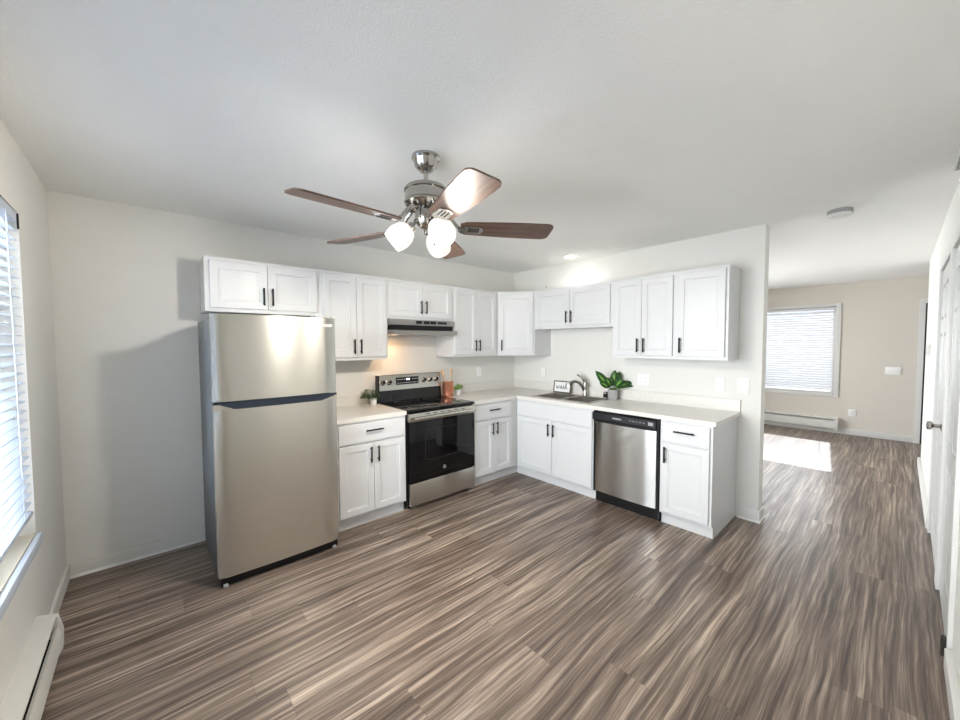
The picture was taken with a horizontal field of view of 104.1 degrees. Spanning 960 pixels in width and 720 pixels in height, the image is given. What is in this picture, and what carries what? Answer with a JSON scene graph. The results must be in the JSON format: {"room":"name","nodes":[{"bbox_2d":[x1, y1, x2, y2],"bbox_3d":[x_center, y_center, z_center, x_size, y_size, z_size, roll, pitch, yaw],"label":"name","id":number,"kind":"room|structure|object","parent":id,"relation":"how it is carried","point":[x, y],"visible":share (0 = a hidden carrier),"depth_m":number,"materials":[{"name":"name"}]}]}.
{"room":"kitchen","nodes":[
{"label":"kitchen","id":0,"kind":"room"},
{"bbox_2d":[0,119,66,704],"bbox_3d":[-1.450,0.241,0.887,0.140,2.466,3.840,-2,3,-42],"label":"wall","id":1,"kind":"structure","parent":0,"point":[21,188],"depth_m":1.87,"materials":[{"name":"white paint"}]},
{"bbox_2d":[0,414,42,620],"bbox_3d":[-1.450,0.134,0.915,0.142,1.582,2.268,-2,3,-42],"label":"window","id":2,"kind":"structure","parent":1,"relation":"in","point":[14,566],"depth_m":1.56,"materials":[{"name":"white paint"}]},
{"bbox_2d":[0,197,32,562],"bbox_3d":[-1.442,0.064,0.936,0.064,1.435,2.212,-2,3,-42],"label":"window blind","id":3,"kind":"object","parent":2,"relation":"attached to","point":[13,506],"visible":1,"depth_m":1.62,"materials":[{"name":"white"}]},
{"bbox_2d":[0,613,63,719],"bbox_3d":[-1.301,1.353,0.943,0.085,0.214,2.308,-2,3,-42],"label":"baseboard heater","id":4,"kind":"object","parent":1,"relation":"attached to","point":[25,697],"visible":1,"depth_m":1.52,"materials":[{"name":"metal"}]},
{"bbox_2d":[49,565,69,613],"bbox_3d":[-2.373,1.379,2.097,0.014,0.095,0.846,-2,3,-42],"label":"baseboard","id":5,"kind":"structure","parent":1,"relation":"attached to","point":[55,608],"depth_m":2.19,"materials":[{"name":"white wood"}]},
{"bbox_2d":[47,190,513,563],"bbox_3d":[0.632,0.037,5.385,9.236,2.466,0.120,-2,3,-42],"label":"wall","id":6,"kind":"structure","parent":0,"point":[127,315],"depth_m":2.65,"materials":[{"name":"white paint"}]},
{"bbox_2d":[67,528,205,575],"bbox_3d":[-2.323,1.352,2.716,0.913,0.095,0.014,-2,3,-42],"label":"baseboard","id":7,"kind":"structure","parent":6,"relation":"attached to","point":[111,558],"depth_m":2.62,"materials":[{"name":"white wood"}]},
{"bbox_2d":[199,255,319,316],"bbox_3d":[-1.710,-0.550,2.953,0.777,0.385,0.363,-2,3,-42],"label":"upper cabinet","id":8,"kind":"object","parent":6,"relation":"attached to","point":[227,285],"visible":0.94,"depth_m":2.81,"materials":[{"name":"white wood"}]},
{"bbox_2d":[319,270,387,360],"bbox_3d":[-1.189,-0.383,3.424,0.616,0.764,0.363,-2,3,-42],"label":"upper cabinet","id":9,"kind":"object","parent":6,"relation":"attached to","point":[357,303],"visible":0.88,"depth_m":3.31,"materials":[{"name":"white wood"}]},
{"bbox_2d":[336,393,374,406],"bbox_3d":[-1.308,0.392,3.575,0.635,0.102,0.020,-2,3,-42],"label":"backsplash","id":10,"kind":"structure","parent":6,"relation":"attached to","point":[346,400],"depth_m":3.62,"materials":[{"name":"laminate"}]},
{"bbox_2d":[70,515,764,578],"bbox_3d":[-0.118,1.371,2.988,5.171,0.016,0.439,-1,3,-8],"label":"trim","id":11,"kind":"structure","parent":6,"relation":"attached to","point":[741,517],"depth_m":2.67,"materials":[{"name":"white wood"}]},
{"bbox_2d":[387,278,451,320],"bbox_3d":[-0.671,-0.597,3.877,0.772,0.379,0.363,-2,3,-42],"label":"upper cabinet","id":12,"kind":"object","parent":6,"relation":"attached to","point":[412,300],"visible":0.89,"depth_m":3.73,"materials":[{"name":"white wood"}]},
{"bbox_2d":[387,319,456,335],"bbox_3d":[-0.657,-0.329,3.875,0.762,0.153,0.400,-2,3,-42],"label":"range hood","id":13,"kind":"object","parent":12,"relation":"attached to","point":[398,327],"visible":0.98,"depth_m":3.73,"materials":[{"name":"silver metal"}]},
{"bbox_2d":[436,286,497,356],"bbox_3d":[-0.128,-0.428,4.367,0.680,0.764,0.363,-2,3,-42],"label":"upper cabinet","id":14,"kind":"object","parent":6,"relation":"attached to","point":[474,311],"visible":0.95,"depth_m":4.22,"materials":[{"name":"white wood"}]},
{"bbox_2d":[477,367,481,375],"bbox_3d":[-0.009,0.145,4.731,0.072,0.116,0.011,-2,3,-42],"label":"power outlet","id":15,"kind":"object","parent":6,"relation":"attached to","point":[479,369],"visible":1,"depth_m":4.73,"materials":[{"name":"plastic"}]},
{"bbox_2d":[497,291,550,355],"bbox_3d":[0.444,-0.445,4.701,0.629,0.764,0.625,-2,3,-42],"label":"upper cabinet","id":16,"kind":"object","parent":6,"relation":"attached to","point":[517,334],"visible":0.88,"depth_m":4.48,"materials":[{"name":"white wood"}]},
{"bbox_2d":[0,0,959,289],"bbox_3d":[2.252,-1.182,3.504,9.236,0.120,5.010,-2,3,-42],"label":"ceiling","id":17,"kind":"structure","parent":0,"point":[617,126],"depth_m":1.56,"materials":[{"name":"white paint"}]},
{"bbox_2d":[284,150,552,258],"bbox_3d":[-0.302,-0.800,1.900,1.259,0.484,1.299,-2,3,-42],"label":"ceiling fan","id":18,"kind":"object","parent":17,"relation":"hanging from","point":[435,206],"visible":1,"depth_m":1.85,"materials":[{"name":"brown wood"}]},
{"bbox_2d":[407,222,415,231],"bbox_3d":[-0.354,-0.682,1.925,0.055,0.055,0.056,-2,3,-42],"label":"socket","id":19,"kind":"object","parent":18,"relation":"attached to","point":[410,225],"depth_m":1.90,"materials":[{"name":"silver metal"}]},
{"bbox_2d":[563,255,578,258],"bbox_3d":[1.006,-1.141,4.138,0.174,0.006,0.174,-2,3,-42],"label":"recessed light","id":20,"kind":"object","parent":17,"relation":"in","point":[566,256],"visible":1,"depth_m":4.13,"materials":[{"name":"white"}]},
{"bbox_2d":[826,207,853,218],"bbox_3d":[2.615,-1.065,2.719,0.146,0.049,0.146,-2,3,-42],"label":"smoke detector","id":21,"kind":"object","parent":17,"relation":"attached to","point":[842,212],"visible":1,"depth_m":2.68,"materials":[{"name":"white plastic"}]},
{"bbox_2d":[953,149,959,171],"bbox_3d":[2.504,-1.040,1.947,0.270,0.030,0.038,-2,3,-42],"label":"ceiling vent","id":22,"kind":"object","parent":17,"relation":"in","point":[956,167],"visible":1,"depth_m":1.96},
{"bbox_2d":[41,424,949,719],"bbox_3d":[2.262,1.402,3.616,9.236,0.120,5.010,-2,3,-42],"label":"floor","id":23,"kind":"structure","parent":0,"point":[514,596],"depth_m":2.05,"materials":[{"name":"plastic"}]},
{"bbox_2d":[198,313,338,587],"bbox_3d":[-1.552,0.539,2.759,0.742,1.709,0.727,-2,3,-42],"label":"refrigerator","id":24,"kind":"object","parent":23,"relation":"on","point":[268,394],"visible":1,"depth_m":2.45,"materials":[{"name":"silver metal"}]},
{"bbox_2d":[337,415,405,531],"bbox_3d":[-1.084,0.927,3.357,0.616,0.879,0.678,-2,3,-42],"label":"base cabinet","id":25,"kind":"object","parent":23,"relation":"on","point":[371,454],"visible":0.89,"depth_m":3.11,"materials":[{"name":"white wood"}]},
{"bbox_2d":[336,393,406,424],"bbox_3d":[-1.101,0.418,3.344,0.635,0.136,0.643,-2,3,-42],"label":"countertop","id":26,"kind":"structure","parent":25,"relation":"on","point":[350,408],"depth_m":3.35,"materials":[{"name":"laminate"}]},
{"bbox_2d":[359,389,379,404],"bbox_3d":[-1.062,0.360,3.619,0.205,0.159,0.180,-2,3,-42],"label":"potted plant","id":27,"kind":"object","parent":26,"relation":"on","point":[373,400],"visible":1,"depth_m":3.61,"materials":[{"name":"green plant"}]},
{"bbox_2d":[375,372,475,508],"bbox_3d":[-0.534,0.750,3.790,0.768,1.190,0.695,-2,3,-42],"label":"range","id":28,"kind":"object","parent":23,"relation":"on","point":[439,430],"visible":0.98,"depth_m":3.62,"materials":[{"name":"silver metal"}]},
{"bbox_2d":[379,396,473,412],"bbox_3d":[-0.537,0.438,3.778,0.768,0.025,0.580,-2,3,-42],"label":"cooktop","id":29,"kind":"object","parent":28,"relation":"in","point":[413,404],"depth_m":3.70,"materials":[{"name":"black glass"}]},
{"bbox_2d":[474,399,516,485],"bbox_3d":[0.216,0.871,4.512,1.297,0.879,0.678,-2,3,-42],"label":"base cabinet","id":30,"kind":"object","parent":23,"relation":"on","point":[495,423],"visible":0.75,"depth_m":4.06,"materials":[{"name":"white wood"}]},
{"bbox_2d":[441,379,740,426],"bbox_3d":[0.869,0.392,3.759,1.294,0.136,2.642,-2,3,-42],"label":"countertop","id":31,"kind":"structure","parent":30,"relation":"on","point":[698,410],"depth_m":3.68,"materials":[{"name":"laminate"}]},
{"bbox_2d":[442,381,453,396],"bbox_3d":[-0.367,0.327,4.260,0.135,0.164,0.135,-1,3,-14],"label":"utensil crock","id":32,"kind":"object","parent":31,"relation":"on","point":[447,387],"visible":0.98,"depth_m":4.21,"materials":[{"name":"orange metal"}]},
{"bbox_2d":[454,384,462,394],"bbox_3d":[-0.245,0.340,4.377,0.144,0.127,0.108,-2,3,-42],"label":"potted plant","id":33,"kind":"object","parent":31,"relation":"on","point":[458,389],"visible":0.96,"depth_m":4.36,"materials":[{"name":"green plant"}]},
{"bbox_2d":[553,380,571,393],"bbox_3d":[0.986,0.322,4.477,0.042,0.143,0.244,-2,3,-42],"label":"framed sign","id":34,"kind":"object","parent":31,"relation":"on","point":[559,386],"visible":0.92,"depth_m":4.47,"materials":[{"name":"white wood"}]},
{"bbox_2d":[532,392,608,403],"bbox_3d":[0.989,0.493,4.101,0.436,0.174,0.736,-2,3,-42],"label":"sink","id":35,"kind":"object","parent":31,"relation":"in","point":[555,395],"visible":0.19,"depth_m":4.17,"materials":[{"name":"metal"}]},
{"bbox_2d":[569,374,587,395],"bbox_3d":[1.098,0.283,4.229,0.245,0.243,0.101,-1,3,-19],"label":"faucet","id":36,"kind":"object","parent":31,"relation":"on","point":[584,386],"visible":1,"depth_m":4.22,"materials":[{"name":"silver metal"}]},
{"bbox_2d":[603,391,607,397],"bbox_3d":[1.355,0.376,4.038,0.052,0.072,0.052,-2,3,-42],"label":"canister","id":37,"kind":"object","parent":31,"relation":"on","point":[605,393],"visible":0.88,"depth_m":4.02,"materials":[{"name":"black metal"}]},
{"bbox_2d":[595,370,632,399],"bbox_3d":[1.428,0.262,3.926,0.434,0.307,0.127,0,3,10],"label":"potted plant","id":38,"kind":"object","parent":31,"relation":"on","point":[615,380],"visible":0.99,"depth_m":3.92,"materials":[{"name":"green plant"}]},
{"bbox_2d":[517,399,595,498],"bbox_3d":[0.954,0.884,4.152,0.678,0.879,1.036,-2,3,-42],"label":"base cabinet","id":39,"kind":"object","parent":23,"relation":"on","point":[555,442],"visible":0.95,"depth_m":3.88,"materials":[{"name":"white wood"}]},
{"bbox_2d":[593,410,660,520],"bbox_3d":[1.500,0.911,3.530,0.632,0.874,0.606,-2,3,-42],"label":"dishwasher","id":40,"kind":"object","parent":23,"relation":"on","point":[626,448],"visible":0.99,"depth_m":3.30,"materials":[{"name":"silver metal"}]},
{"bbox_2d":[659,418,736,538],"bbox_3d":[1.838,0.923,3.159,0.678,0.879,0.384,-2,3,-42],"label":"base cabinet","id":41,"kind":"object","parent":23,"relation":"on","point":[698,462],"visible":0.96,"depth_m":2.96,"materials":[{"name":"white wood"}]},
{"bbox_2d":[514,224,769,515],"bbox_3d":[1.448,0.087,4.170,0.133,2.466,2.783,-2,3,-42],"label":"wall","id":42,"kind":"structure","parent":0,"point":[583,352],"depth_m":3.49,"materials":[{"name":"white paint"}]},
{"bbox_2d":[541,367,545,376],"bbox_3d":[0.808,0.154,4.785,0.011,0.116,0.072,-2,3,-42],"label":"power outlet","id":43,"kind":"object","parent":42,"relation":"attached to","point":[543,370],"visible":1,"depth_m":4.78,"materials":[{"name":"plastic"}]},
{"bbox_2d":[535,281,612,329],"bbox_3d":[1.083,-0.580,4.175,0.363,0.454,1.001,-2,3,-42],"label":"upper cabinet","id":44,"kind":"object","parent":42,"relation":"attached to","point":[586,306],"visible":0.96,"depth_m":4.03,"materials":[{"name":"white wood"}]},
{"bbox_2d":[441,379,740,411],"bbox_3d":[0.869,0.375,3.758,1.294,0.102,2.642,-2,3,-42],"label":"backsplash","id":45,"kind":"structure","parent":42,"relation":"attached to","point":[733,405],"depth_m":3.88,"materials":[{"name":"laminate"}]},
{"bbox_2d":[638,374,648,385],"bbox_3d":[1.667,0.199,3.821,0.011,0.116,0.116,-2,3,-42],"label":"power outlet","id":46,"kind":"object","parent":42,"relation":"attached to","point":[643,379],"visible":1,"depth_m":3.81,"materials":[{"name":"plastic"}]},
{"bbox_2d":[612,272,676,358],"bbox_3d":[1.614,-0.401,3.587,0.363,0.764,0.593,-2,3,-42],"label":"upper cabinet","id":47,"kind":"object","parent":42,"relation":"attached to","point":[644,307],"visible":0.94,"depth_m":3.46,"materials":[{"name":"white wood"}]},
{"bbox_2d":[675,264,740,360],"bbox_3d":[1.944,-0.387,3.216,0.363,0.764,0.400,-2,3,-42],"label":"upper cabinet","id":48,"kind":"object","parent":42,"relation":"attached to","point":[707,299],"visible":1,"depth_m":3.10,"materials":[{"name":"white wood"}]},
{"bbox_2d":[715,378,724,391],"bbox_3d":[2.120,0.221,3.310,0.014,0.120,0.076,-2,3,-42],"label":"light switch","id":49,"kind":"object","parent":42,"relation":"attached to","point":[719,382],"visible":1,"depth_m":3.31,"materials":[{"name":"plastic"}]},
{"bbox_2d":[738,378,748,393],"bbox_3d":[2.236,0.222,3.179,0.014,0.125,0.080,-2,3,-42],"label":"light switch","id":50,"kind":"object","parent":42,"relation":"attached to","point":[743,384],"visible":1,"depth_m":3.17,"materials":[{"name":"plastic"}]},
{"bbox_2d":[739,506,763,520],"bbox_3d":[1.458,1.271,4.216,0.161,0.095,2.797,-2,3,-42],"label":"baseboard","id":51,"kind":"structure","parent":42,"relation":"attached to","point":[744,512],"depth_m":3.17,"materials":[{"name":"white wood"}]},
{"bbox_2d":[765,276,928,442],"bbox_3d":[5.648,-0.035,6.588,0.140,2.466,4.750,-2,3,-42],"label":"wall","id":52,"kind":"structure","parent":0,"point":[880,318],"depth_m":5.90,"materials":[{"name":"beige paint"}]},
{"bbox_2d":[764,410,837,430],"bbox_3d":[5.147,1.029,7.033,0.085,0.214,2.290,-2,3,-42],"label":"baseboard heater","id":53,"kind":"object","parent":52,"relation":"attached to","point":[804,420],"visible":0.38,"depth_m":6.50,"materials":[{"name":"metal"}]},
{"bbox_2d":[765,303,841,396],"bbox_3d":[5.416,-0.183,6.801,0.114,1.555,1.635,-2,3,-42],"label":"window","id":54,"kind":"structure","parent":52,"relation":"in","point":[838,310],"depth_m":6.25,"materials":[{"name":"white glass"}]},
{"bbox_2d":[765,307,835,392],"bbox_3d":[5.399,-0.184,6.785,0.056,1.431,1.499,-2,3,-42],"label":"window blind","id":55,"kind":"object","parent":54,"relation":"attached to","point":[773,339],"visible":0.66,"depth_m":6.54,"materials":[{"name":"white plastic"}]},
{"bbox_2d":[764,422,913,442],"bbox_3d":[5.248,1.136,6.978,0.014,0.095,3.705,-2,3,-42],"label":"baseboard","id":56,"kind":"structure","parent":52,"relation":"attached to","point":[871,434],"depth_m":5.98,"materials":[{"name":"white wood"}]},
{"bbox_2d":[848,409,855,416],"bbox_3d":[6.039,0.861,6.077,0.011,0.116,0.090,-2,3,-42],"label":"power outlet","id":57,"kind":"object","parent":52,"relation":"attached to","point":[852,413],"visible":1,"depth_m":6.08,"materials":[{"name":"plastic"}]},
{"bbox_2d":[885,367,900,374],"bbox_3d":[6.316,0.168,5.724,0.022,0.116,0.165,-2,3,-42],"label":"light switch","id":58,"kind":"object","parent":52,"relation":"attached to","point":[888,370],"visible":1,"depth_m":5.72,"materials":[{"name":"plastic"}]},
{"bbox_2d":[913,298,927,443],"bbox_3d":[6.858,0.183,5.199,0.150,2.140,1.035,-2,3,-42],"label":"door","id":59,"kind":"structure","parent":52,"relation":"in","point":[923,310],"depth_m":5.52,"materials":[{"name":"white wood"}]},
{"bbox_2d":[921,179,959,687],"bbox_3d":[2.883,0.191,1.630,7.603,2.466,1.010,-2,3,-42],"label":"wall","id":60,"kind":"structure","parent":0,"point":[951,224],"depth_m":3.39,"materials":[{"name":"white paint"}]},
{"bbox_2d":[925,344,930,355],"bbox_3d":[4.592,-0.099,3.837,0.120,0.120,0.031,-2,3,-42],"label":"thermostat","id":61,"kind":"object","parent":60,"relation":"attached to","point":[928,346],"visible":1,"depth_m":3.80,"materials":[{"name":"white plastic"}]},
{"bbox_2d":[917,457,959,719],"bbox_3d":[2.601,1.357,2.118,7.450,0.095,0.026,-2,3,-42],"label":"baseboard","id":62,"kind":"structure","parent":60,"relation":"attached to","point":[950,672],"depth_m":1.62,"materials":[{"name":"white wood"}]},
{"bbox_2d":[926,241,951,582],"bbox_3d":[3.191,0.325,2.618,1.024,2.110,0.103,-2,3,-41],"label":"door","id":63,"kind":"structure","parent":60,"relation":"in","point":[936,424],"depth_m":2.71,"materials":[{"name":"white wood"}]},
{"bbox_2d":[935,225,959,650],"bbox_3d":[2.506,0.356,1.974,0.864,2.110,0.050,-2,3,-41],"label":"door","id":64,"kind":"structure","parent":60,"relation":"in","point":[949,490],"depth_m":2.02,"materials":[{"name":"white wood"}]},
{"bbox_2d":[940,634,946,656],"bbox_3d":[2.187,1.347,1.763,0.030,0.090,0.022,-2,3,-42],"label":"door stop","id":65,"kind":"object","parent":64,"relation":"attached to","point":[943,643],"visible":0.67,"depth_m":1.76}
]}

